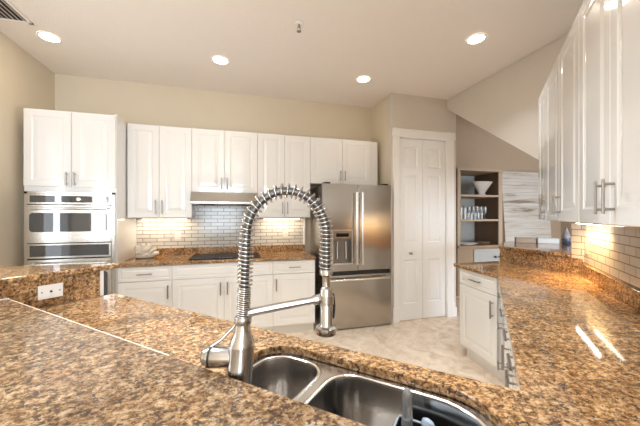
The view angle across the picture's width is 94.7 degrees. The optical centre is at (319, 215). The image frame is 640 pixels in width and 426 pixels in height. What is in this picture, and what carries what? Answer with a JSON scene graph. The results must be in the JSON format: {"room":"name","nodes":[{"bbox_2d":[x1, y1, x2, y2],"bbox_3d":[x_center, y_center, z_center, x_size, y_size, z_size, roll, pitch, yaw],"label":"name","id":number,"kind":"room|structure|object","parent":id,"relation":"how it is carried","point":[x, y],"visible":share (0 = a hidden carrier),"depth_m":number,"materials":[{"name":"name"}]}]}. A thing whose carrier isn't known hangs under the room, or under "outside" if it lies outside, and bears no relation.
{"room":"kitchen","nodes":[
{"label":"kitchen","id":0,"kind":"room"},
{"bbox_2d":[0,31,54,265],"bbox_3d":[-1.901,-0.100,-0.737,0.120,3.000,8.420,0,0,-16],"label":"wall","id":1,"kind":"structure","parent":0,"point":[25,82],"depth_m":2.72,"materials":[{"name":"beige paint"}]},
{"bbox_2d":[40,296,99,308],"bbox_3d":[-1.759,0.867,1.133,1.171,1.067,1.309,0,0,-16],"label":"wall","id":2,"kind":"structure","parent":0,"point":[97,296],"depth_m":1.66,"materials":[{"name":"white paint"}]},
{"bbox_2d":[0,263,119,308],"bbox_3d":[-1.715,0.394,1.145,1.257,0.184,1.384,0,0,-16],"label":"countertop","id":3,"kind":"structure","parent":2,"relation":"on","point":[20,284],"depth_m":1.62,"materials":[{"name":"stone"}]},
{"bbox_2d":[38,282,62,299],"bbox_3d":[-1.435,0.404,1.574,0.013,0.073,0.104,0,0,29],"label":"outlet plate","id":4,"kind":"object","parent":3,"relation":"attached to","point":[51,290],"visible":1,"depth_m":1.57,"materials":[{"name":"white plastic"}]},
{"bbox_2d":[55,74,371,252],"bbox_3d":[-1.129,-0.100,3.921,4.150,3.000,0.120,0,0,-16],"label":"wall","id":5,"kind":"structure","parent":0,"point":[135,103],"depth_m":3.78,"materials":[{"name":"beige paint"}]},
{"bbox_2d":[127,123,195,217],"bbox_3d":[-1.831,-0.491,3.452,0.653,1.032,0.395,0,0,-16],"label":"upper cabinet","id":6,"kind":"object","parent":5,"relation":"attached to","point":[159,158],"visible":0.95,"depth_m":3.30,"materials":[{"name":"white wood"}]},
{"bbox_2d":[142,218,186,219],"bbox_3d":[-1.854,0.038,3.528,0.480,0.024,0.032,0,0,-16],"label":"light","id":7,"kind":"object","parent":6,"relation":"attached to","point":[142,218],"visible":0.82,"depth_m":3.51,"materials":[{"name":"white paint"}]},
{"bbox_2d":[137,205,302,247],"bbox_3d":[-1.205,0.065,3.831,2.075,0.690,0.013,0,0,-16],"label":"wall tiles","id":8,"kind":"structure","parent":5,"relation":"attached to","point":[213,225],"depth_m":3.79,"materials":[{"name":"white tile"}]},
{"bbox_2d":[175,231,180,240],"bbox_3d":[-1.765,0.255,3.661,0.072,0.116,0.008,0,0,-16],"label":"wall outlet","id":9,"kind":"object","parent":8,"relation":"attached to","point":[177,233],"visible":1,"depth_m":3.66,"materials":[{"name":"beige plastic"}]},
{"bbox_2d":[283,230,287,237],"bbox_3d":[-0.474,0.255,4.027,0.072,0.116,0.008,0,0,-16],"label":"wall outlet","id":10,"kind":"object","parent":8,"relation":"attached to","point":[285,232],"visible":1,"depth_m":4.02,"materials":[{"name":"beige plastic"}]},
{"bbox_2d":[190,192,257,205],"bbox_3d":[-1.140,-0.195,3.575,0.735,0.142,0.509,0,0,-16],"label":"range hood","id":11,"kind":"object","parent":5,"relation":"attached to","point":[196,198],"visible":0.8,"depth_m":3.36,"materials":[{"name":"silver metal"}]},
{"bbox_2d":[192,128,256,192],"bbox_3d":[-1.159,-0.637,3.643,0.739,0.739,0.395,0,0,-16],"label":"upper cabinet","id":12,"kind":"object","parent":5,"relation":"attached to","point":[222,161],"visible":0.88,"depth_m":3.49,"materials":[{"name":"white wood"}]},
{"bbox_2d":[152,244,304,255],"bbox_3d":[-1.206,0.443,3.812,2.062,0.086,0.023,0,0,-16],"label":"backsplash","id":13,"kind":"structure","parent":5,"relation":"attached to","point":[298,247],"depth_m":3.79,"materials":[{"name":"stone"}]},
{"bbox_2d":[257,133,309,217],"bbox_3d":[-0.485,-0.491,3.834,0.659,1.032,0.395,0,0,-16],"label":"upper cabinet","id":14,"kind":"object","parent":5,"relation":"attached to","point":[284,159],"visible":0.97,"depth_m":3.68,"materials":[{"name":"white wood"}]},
{"bbox_2d":[263,217,299,218],"bbox_3d":[-0.507,0.038,3.910,0.480,0.024,0.032,0,0,-16],"label":"light","id":15,"kind":"object","parent":14,"relation":"attached to","point":[281,217],"visible":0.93,"depth_m":3.91,"materials":[{"name":"white paint"}]},
{"bbox_2d":[303,217,304,243],"bbox_3d":[-0.218,0.212,4.093,0.027,0.375,0.023,0,0,-16],"label":"trim","id":16,"kind":"structure","parent":5,"relation":"attached to","point":[303,217],"depth_m":4.08,"materials":[{"name":"white paint"}]},
{"bbox_2d":[310,137,376,185],"bbox_3d":[0.292,-0.710,4.055,0.953,0.595,0.395,0,0,-16],"label":"upper cabinet","id":17,"kind":"object","parent":5,"relation":"attached to","point":[334,161],"visible":0.83,"depth_m":3.89,"materials":[{"name":"white wood"}]},
{"bbox_2d":[0,0,583,107],"bbox_3d":[2.385,-1.950,0.937,9.300,0.700,9.700,0,0,-16],"label":"ceiling","id":18,"kind":"structure","parent":0,"point":[409,47],"depth_m":2.70,"materials":[{"name":"paint"}]},
{"bbox_2d":[0,0,33,24],"bbox_3d":[-2.415,-1.592,2.079,0.260,0.015,0.720,0,0,-16],"label":"ceiling vent","id":19,"kind":"object","parent":18,"relation":"in","point":[9,12],"visible":1,"depth_m":2.34,"materials":[{"name":"metal"}]},
{"bbox_2d":[36,31,61,42],"bbox_3d":[-2.424,-1.595,2.644,0.172,0.007,0.172,0,0,-16],"label":"recessed light","id":20,"kind":"object","parent":18,"relation":"in","point":[47,36],"visible":1,"depth_m":2.64,"materials":[{"name":"white paint"}]},
{"bbox_2d":[212,56,228,64],"bbox_3d":[-1.024,-1.595,3.036,0.172,0.007,0.172,0,0,-16],"label":"recessed light","id":21,"kind":"object","parent":18,"relation":"in","point":[221,60],"visible":1,"depth_m":3.03,"materials":[{"name":"white paint"}]},
{"bbox_2d":[294,21,302,32],"bbox_3d":[-0.176,-1.568,2.465,0.076,0.064,0.076,0,0,-16],"label":"sprinkler","id":22,"kind":"object","parent":18,"relation":"attached to","point":[298,24],"visible":1,"depth_m":2.46,"materials":[{"name":"white plastic"}]},
{"bbox_2d":[356,76,370,82],"bbox_3d":[0.510,-1.595,3.458,0.172,0.007,0.172,0,0,-16],"label":"recessed light","id":23,"kind":"object","parent":18,"relation":"in","point":[362,79],"visible":1,"depth_m":3.46,"materials":[{"name":"white paint"}]},
{"bbox_2d":[465,33,486,43],"bbox_3d":[1.410,-1.595,2.667,0.172,0.007,0.172,0,0,-16],"label":"recessed light","id":24,"kind":"object","parent":18,"relation":"in","point":[476,38],"visible":1,"depth_m":2.66,"materials":[{"name":"white paint"}]},
{"bbox_2d":[372,96,386,184],"bbox_3d":[0.872,-0.100,4.250,0.120,3.000,0.580,0,0,-16],"label":"wall","id":25,"kind":"structure","parent":0,"point":[379,111],"depth_m":4.09,"materials":[{"name":"beige paint"}]},
{"bbox_2d":[287,296,502,385],"bbox_3d":[2.385,1.440,0.937,9.300,0.080,9.700,0,0,-16],"label":"floor","id":26,"kind":"structure","parent":0,"point":[433,343],"depth_m":3.25,"materials":[{"name":"tile"}]},
{"bbox_2d":[23,108,136,293],"bbox_3d":[-2.507,0.193,3.117,0.816,2.415,0.670,0,0,-16],"label":"tall cabinet","id":27,"kind":"object","parent":26,"relation":"on","point":[64,151],"visible":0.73,"depth_m":2.86,"materials":[{"name":"white wood"}]},
{"bbox_2d":[23,191,115,295],"bbox_3d":[-2.458,0.387,3.061,0.729,1.223,0.638,0,0,-16],"label":"double oven","id":28,"kind":"object","parent":27,"relation":"in","point":[61,228],"visible":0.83,"depth_m":2.82,"materials":[{"name":"silver metal"}]},
{"bbox_2d":[117,265,171,306],"bbox_3d":[-1.872,0.959,3.303,0.500,0.882,0.652,0,0,-16],"label":"base cabinet","id":29,"kind":"object","parent":26,"relation":"on","point":[147,283],"visible":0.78,"depth_m":3.03,"materials":[{"name":"white wood"}]},
{"bbox_2d":[172,261,272,330],"bbox_3d":[-1.125,0.959,3.516,1.051,0.882,0.652,0,0,-16],"label":"base cabinet","id":30,"kind":"object","parent":26,"relation":"on","point":[210,289],"visible":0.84,"depth_m":3.22,"materials":[{"name":"white wood"}]},
{"bbox_2d":[119,244,315,266],"bbox_3d":[-1.124,0.458,3.523,2.062,0.116,0.642,0,0,-16],"label":"countertop","id":31,"kind":"structure","parent":30,"relation":"on","point":[167,256],"depth_m":3.58,"materials":[{"name":"stone"}]},
{"bbox_2d":[134,243,158,258],"bbox_3d":[-1.984,0.401,3.368,0.262,0.168,0.176,0,0,-16],"label":"coral","id":32,"kind":"object","parent":31,"relation":"on","point":[144,251],"visible":1,"depth_m":3.33},
{"bbox_2d":[189,252,259,259],"bbox_3d":[-1.117,0.480,3.514,0.770,0.011,0.430,0,0,-16],"label":"cooktop","id":33,"kind":"object","parent":31,"relation":"in","point":[255,254],"visible":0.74,"depth_m":3.44,"materials":[{"name":"black glass"}]},
{"bbox_2d":[272,259,314,333],"bbox_3d":[-0.378,0.959,3.728,0.498,0.882,0.652,0,0,-16],"label":"base cabinet","id":34,"kind":"object","parent":26,"relation":"on","point":[292,279],"visible":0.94,"depth_m":3.46,"materials":[{"name":"white wood"}]},
{"bbox_2d":[310,182,390,329],"bbox_3d":[0.396,0.497,3.915,0.919,1.805,0.697,0,0,-16],"label":"refrigerator","id":35,"kind":"object","parent":26,"relation":"on","point":[360,281],"visible":0.89,"depth_m":3.67,"materials":[{"name":"silver metal"}]},
{"bbox_2d":[456,167,503,295],"bbox_3d":[2.784,0.282,5.528,1.015,2.235,0.665,0,0,-16],"label":"hutch","id":36,"kind":"object","parent":26,"relation":"on","point":[489,228],"visible":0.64,"depth_m":5.41,"materials":[{"name":"brown wood"}]},
{"bbox_2d":[463,208,466,218],"bbox_3d":[2.573,-0.034,5.253,0.072,0.200,0.070,0,0,-16],"label":"glass","id":37,"kind":"object","parent":36,"relation":"on","point":[464,209],"visible":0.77,"depth_m":5.22,"materials":[{"name":"clear glass"}]},
{"bbox_2d":[461,242,477,244],"bbox_3d":[2.665,0.512,5.331,0.450,0.038,0.248,0,0,-16],"label":"platter","id":38,"kind":"object","parent":36,"relation":"on","point":[462,243],"visible":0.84,"depth_m":5.27,"materials":[{"name":"white ceramic"}]},
{"bbox_2d":[461,219,498,220],"bbox_3d":[2.777,0.085,5.541,0.846,0.035,0.576,0,0,-16],"label":"shelf","id":39,"kind":"object","parent":36,"relation":"attached to","point":[461,219],"depth_m":5.26,"materials":[{"name":"beige wood"}]},
{"bbox_2d":[461,194,498,198],"bbox_3d":[2.777,-0.352,5.541,0.846,0.035,0.576,0,0,-16],"label":"shelf","id":40,"kind":"object","parent":36,"relation":"attached to","point":[463,196],"depth_m":5.38,"materials":[{"name":"beige wood"}]},
{"bbox_2d":[471,181,491,194],"bbox_3d":[2.996,-0.496,5.466,0.460,0.250,0.230,0,0,-16],"label":"bowl","id":41,"kind":"object","parent":36,"relation":"on","point":[481,187],"visible":0.94,"depth_m":5.40,"materials":[{"name":"ceramic"}]},
{"bbox_2d":[474,241,490,243],"bbox_3d":[3.043,0.506,5.521,0.330,0.050,0.198,0,0,-16],"label":"wooden bowl","id":42,"kind":"object","parent":36,"relation":"on","point":[479,242],"visible":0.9,"depth_m":5.45,"materials":[{"name":"brown wood"}]},
{"bbox_2d":[483,207,486,218],"bbox_3d":[3.136,-0.051,5.620,0.080,0.235,0.078,0,0,-16],"label":"wine glass","id":43,"kind":"object","parent":36,"relation":"on","point":[484,208],"visible":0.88,"depth_m":5.59,"materials":[{"name":"clear glass"}]},
{"bbox_2d":[460,268,501,380],"bbox_3d":[1.740,0.959,2.643,0.667,0.883,0.841,0,0,-9],"label":"base cabinet","id":44,"kind":"object","parent":26,"relation":"on","point":[480,305],"visible":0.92,"depth_m":2.65,"materials":[{"name":"white wood"}]},
{"bbox_2d":[497,292,503,386],"bbox_3d":[1.501,0.959,2.117,0.397,0.882,0.438,0,0,29],"label":"base cabinet","id":45,"kind":"object","parent":26,"relation":"on","point":[498,294],"visible":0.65,"depth_m":2.23,"materials":[{"name":"white wood"}]},
{"bbox_2d":[499,308,509,387],"bbox_3d":[1.377,0.959,1.669,0.617,0.882,0.458,0,0,29],"label":"base cabinet","id":46,"kind":"object","parent":26,"relation":"on","point":[505,348],"visible":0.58,"depth_m":1.74,"materials":[{"name":"white wood"}]},
{"bbox_2d":[502,329,518,389],"bbox_3d":[1.113,0.959,1.195,0.617,0.882,0.618,0,0,29],"label":"base cabinet","id":47,"kind":"object","parent":26,"relation":"on","point":[513,382],"visible":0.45,"depth_m":1.33,"materials":[{"name":"white wood"}]},
{"bbox_2d":[502,171,550,241],"bbox_3d":[4.278,0.243,6.205,1.370,2.320,0.280,0,0,-16],"label":"panel","id":48,"kind":"object","parent":26,"relation":"on","point":[520,213],"visible":0.33,"depth_m":6.16,"materials":[{"name":"white wood"}]},
{"bbox_2d":[387,93,455,322],"bbox_3d":[1.396,-0.100,4.035,1.010,3.000,0.120,0,0,-16],"label":"wall","id":49,"kind":"structure","parent":0,"point":[405,111],"depth_m":3.94,"materials":[{"name":"beige paint"}]},
{"bbox_2d":[400,138,444,320],"bbox_3d":[1.389,0.185,3.978,0.721,2.405,0.085,0,0,-16],"label":"door","id":50,"kind":"structure","parent":49,"relation":"in","point":[422,162],"depth_m":3.99,"materials":[{"name":"white paint"}]},
{"bbox_2d":[392,127,455,323],"bbox_3d":[1.391,0.129,4.013,0.968,2.542,0.140,0,0,-16],"label":"trim","id":51,"kind":"structure","parent":49,"relation":"attached to","point":[448,138],"depth_m":4.01,"materials":[{"name":"white paint"}]},
{"bbox_2d":[447,33,568,159],"bbox_3d":[2.521,-0.899,3.387,1.100,1.392,1.739,0,0,-16],"label":"wall","id":52,"kind":"structure","parent":0,"point":[505,104],"depth_m":3.10,"materials":[{"name":"beige paint"}]},
{"bbox_2d":[539,83,549,220],"bbox_3d":[1.886,-0.479,2.282,0.341,1.035,0.345,0,0,29],"label":"upper cabinet","id":53,"kind":"object","parent":52,"relation":"attached to","point":[542,98],"visible":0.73,"depth_m":2.33,"materials":[{"name":"white wood"}]},
{"bbox_2d":[456,114,560,241],"bbox_3d":[3.514,-0.410,6.206,4.250,3.620,0.120,0,0,-16],"label":"wall","id":54,"kind":"structure","parent":0,"point":[476,147],"depth_m":6.14,"materials":[{"name":"beige paint"}]},
{"bbox_2d":[561,222,570,241],"bbox_3d":[6.777,-0.410,2.272,0.120,3.620,9.470,0,0,-16],"label":"wall","id":55,"kind":"structure","parent":0,"point":[563,224],"depth_m":6.60,"materials":[{"name":"beige paint"}]},
{"bbox_3d":[1.348,-0.100,0.839,2.749,3.000,2.765,0,0,-16],"label":"wall","id":56,"kind":"structure","parent":0,"visible":0},
{"bbox_2d":[546,12,579,222],"bbox_3d":[1.587,-0.479,1.747,0.341,1.035,0.875,0,0,29],"label":"upper cabinet","id":57,"kind":"object","parent":56,"relation":"attached to","point":[562,84],"visible":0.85,"depth_m":1.69,"materials":[{"name":"white wood"}]},
{"bbox_2d":[571,222,583,262],"bbox_3d":[2.148,0.169,2.453,0.009,0.438,0.101,0,0,-16],"label":"tiles","id":58,"kind":"structure","parent":56,"relation":"attached to","point":[577,230],"depth_m":2.46,"materials":[{"name":"white tile"}]},
{"bbox_2d":[579,0,639,227],"bbox_3d":[1.173,-0.479,1.005,0.341,1.035,0.818,0,0,29],"label":"upper cabinet","id":59,"kind":"object","parent":56,"relation":"attached to","point":[609,30],"visible":1,"depth_m":1.06,"materials":[{"name":"white wood"}]},
{"bbox_2d":[584,224,639,289],"bbox_3d":[1.441,0.194,1.123,0.008,0.388,2.965,0,0,29],"label":"wall tiles","id":60,"kind":"structure","parent":56,"relation":"attached to","point":[614,251],"depth_m":1.83,"materials":[{"name":"white tile"}]},
{"bbox_2d":[585,239,588,253],"bbox_3d":[2.103,0.245,2.325,0.008,0.116,0.072,0,0,29],"label":"wall outlet","id":61,"kind":"object","parent":60,"relation":"attached to","point":[586,240],"visible":1,"depth_m":2.31,"materials":[{"name":"beige plastic"}]},
{"bbox_3d":[-0.518,0.918,0.796,1.674,0.964,1.674,0,0,-16],"label":"wall","id":62,"kind":"structure","parent":0,"visible":0},
{"bbox_2d":[0,298,366,425],"bbox_3d":[-0.573,0.419,0.714,2.356,0.034,0.420,0,0,29],"label":"breakfast bar","id":63,"kind":"object","parent":62,"relation":"on","point":[55,370],"visible":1,"depth_m":0.69,"materials":[{"name":"stone"}]},
{"bbox_3d":[-0.803,0.959,1.317,0.948,0.882,0.477,0,0,29],"label":"base cabinet","id":64,"kind":"object","parent":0,"visible":0},
{"bbox_2d":[40,261,639,425],"bbox_3d":[0.447,0.452,2.151,2.726,0.128,3.202,0,0,29],"label":"countertop","id":65,"kind":"structure","parent":64,"relation":"on","point":[574,339],"depth_m":1.13,"materials":[{"name":"stone"}]},
{"bbox_2d":[200,183,336,384],"bbox_3d":[-0.135,0.199,0.801,0.364,0.572,0.079,0,0,-8],"label":"kitchen faucet","id":66,"kind":"object","parent":65,"relation":"on","point":[238,357],"visible":0.98,"depth_m":0.79,"materials":[{"name":"silver metal"}]},
{"bbox_2d":[252,353,495,425],"bbox_3d":[0.083,0.625,0.822,0.815,0.224,0.347,0,0,29],"label":"sink","id":67,"kind":"object","parent":65,"relation":"in","point":[366,399],"visible":0.52,"depth_m":0.92,"materials":[{"name":"silver metal"}]},
{"bbox_2d":[393,414,421,425],"bbox_3d":[0.254,0.647,0.769,0.126,0.164,0.097,0,0,29],"label":"caddy","id":68,"kind":"object","parent":67,"relation":"in","point":[398,420],"visible":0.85,"depth_m":0.81,"materials":[{"name":"black plastic"}]},
{"bbox_2d":[401,388,412,425],"bbox_3d":[0.233,0.592,0.786,0.031,0.262,0.031,0,0,-16],"label":"wand","id":69,"kind":"object","parent":68,"relation":"in","point":[407,409],"visible":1,"depth_m":0.78,"materials":[{"name":"clear plastic"}]},
{"bbox_2d":[396,417,421,425],"bbox_3d":[0.255,0.649,0.769,0.120,0.160,0.090,0,0,29],"label":"basket","id":70,"kind":"object","parent":68,"relation":"on","point":[398,421],"depth_m":0.81,"materials":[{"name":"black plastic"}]},
{"bbox_2d":[421,417,434,425],"bbox_3d":[0.275,0.627,0.773,0.054,0.186,0.035,0,0,-16],"label":"dish brush","id":71,"kind":"object","parent":68,"relation":"in","point":[425,421],"visible":1,"depth_m":0.77,"materials":[{"name":"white plastic"}]},
{"bbox_2d":[582,264,639,310],"bbox_3d":[1.498,0.437,1.259,0.022,0.098,2.599,0,0,29],"label":"backsplash","id":72,"kind":"structure","parent":65,"relation":"on","point":[630,295],"depth_m":1.78,"materials":[{"name":"stone"}]},
{"bbox_3d":[2.101,0.878,2.852,0.119,1.044,0.691,0,0,-16],"label":"wall","id":73,"kind":"structure","parent":0,"visible":0},
{"bbox_2d":[499,242,582,274],"bbox_3d":[2.501,0.453,3.100,1.095,0.255,1.122,0,0,-16],"label":"bar ledge","id":74,"kind":"object","parent":73,"relation":"on","point":[557,257],"visible":0.58,"depth_m":2.81,"materials":[{"name":"stone"}]},
{"bbox_2d":[514,237,535,242],"bbox_3d":[2.461,0.295,3.542,0.200,0.058,0.126,0,0,26],"label":"wooden box","id":75,"kind":"object","parent":74,"relation":"on","point":[517,239],"visible":1,"depth_m":3.49,"materials":[{"name":"brown wood"}]},
{"bbox_2d":[536,237,558,243],"bbox_3d":[2.662,0.294,3.457,0.200,0.060,0.126,0,0,26],"label":"box","id":76,"kind":"object","parent":74,"relation":"on","point":[538,240],"visible":0.88,"depth_m":3.40,"materials":[{"name":"white"}]},
{"bbox_2d":[562,227,570,243],"bbox_3d":[2.793,0.230,3.345,0.084,0.190,0.084,0,0,-16],"label":"jar","id":77,"kind":"object","parent":74,"relation":"on","point":[566,238],"visible":0.98,"depth_m":3.32,"materials":[{"name":"blue ceramic"}]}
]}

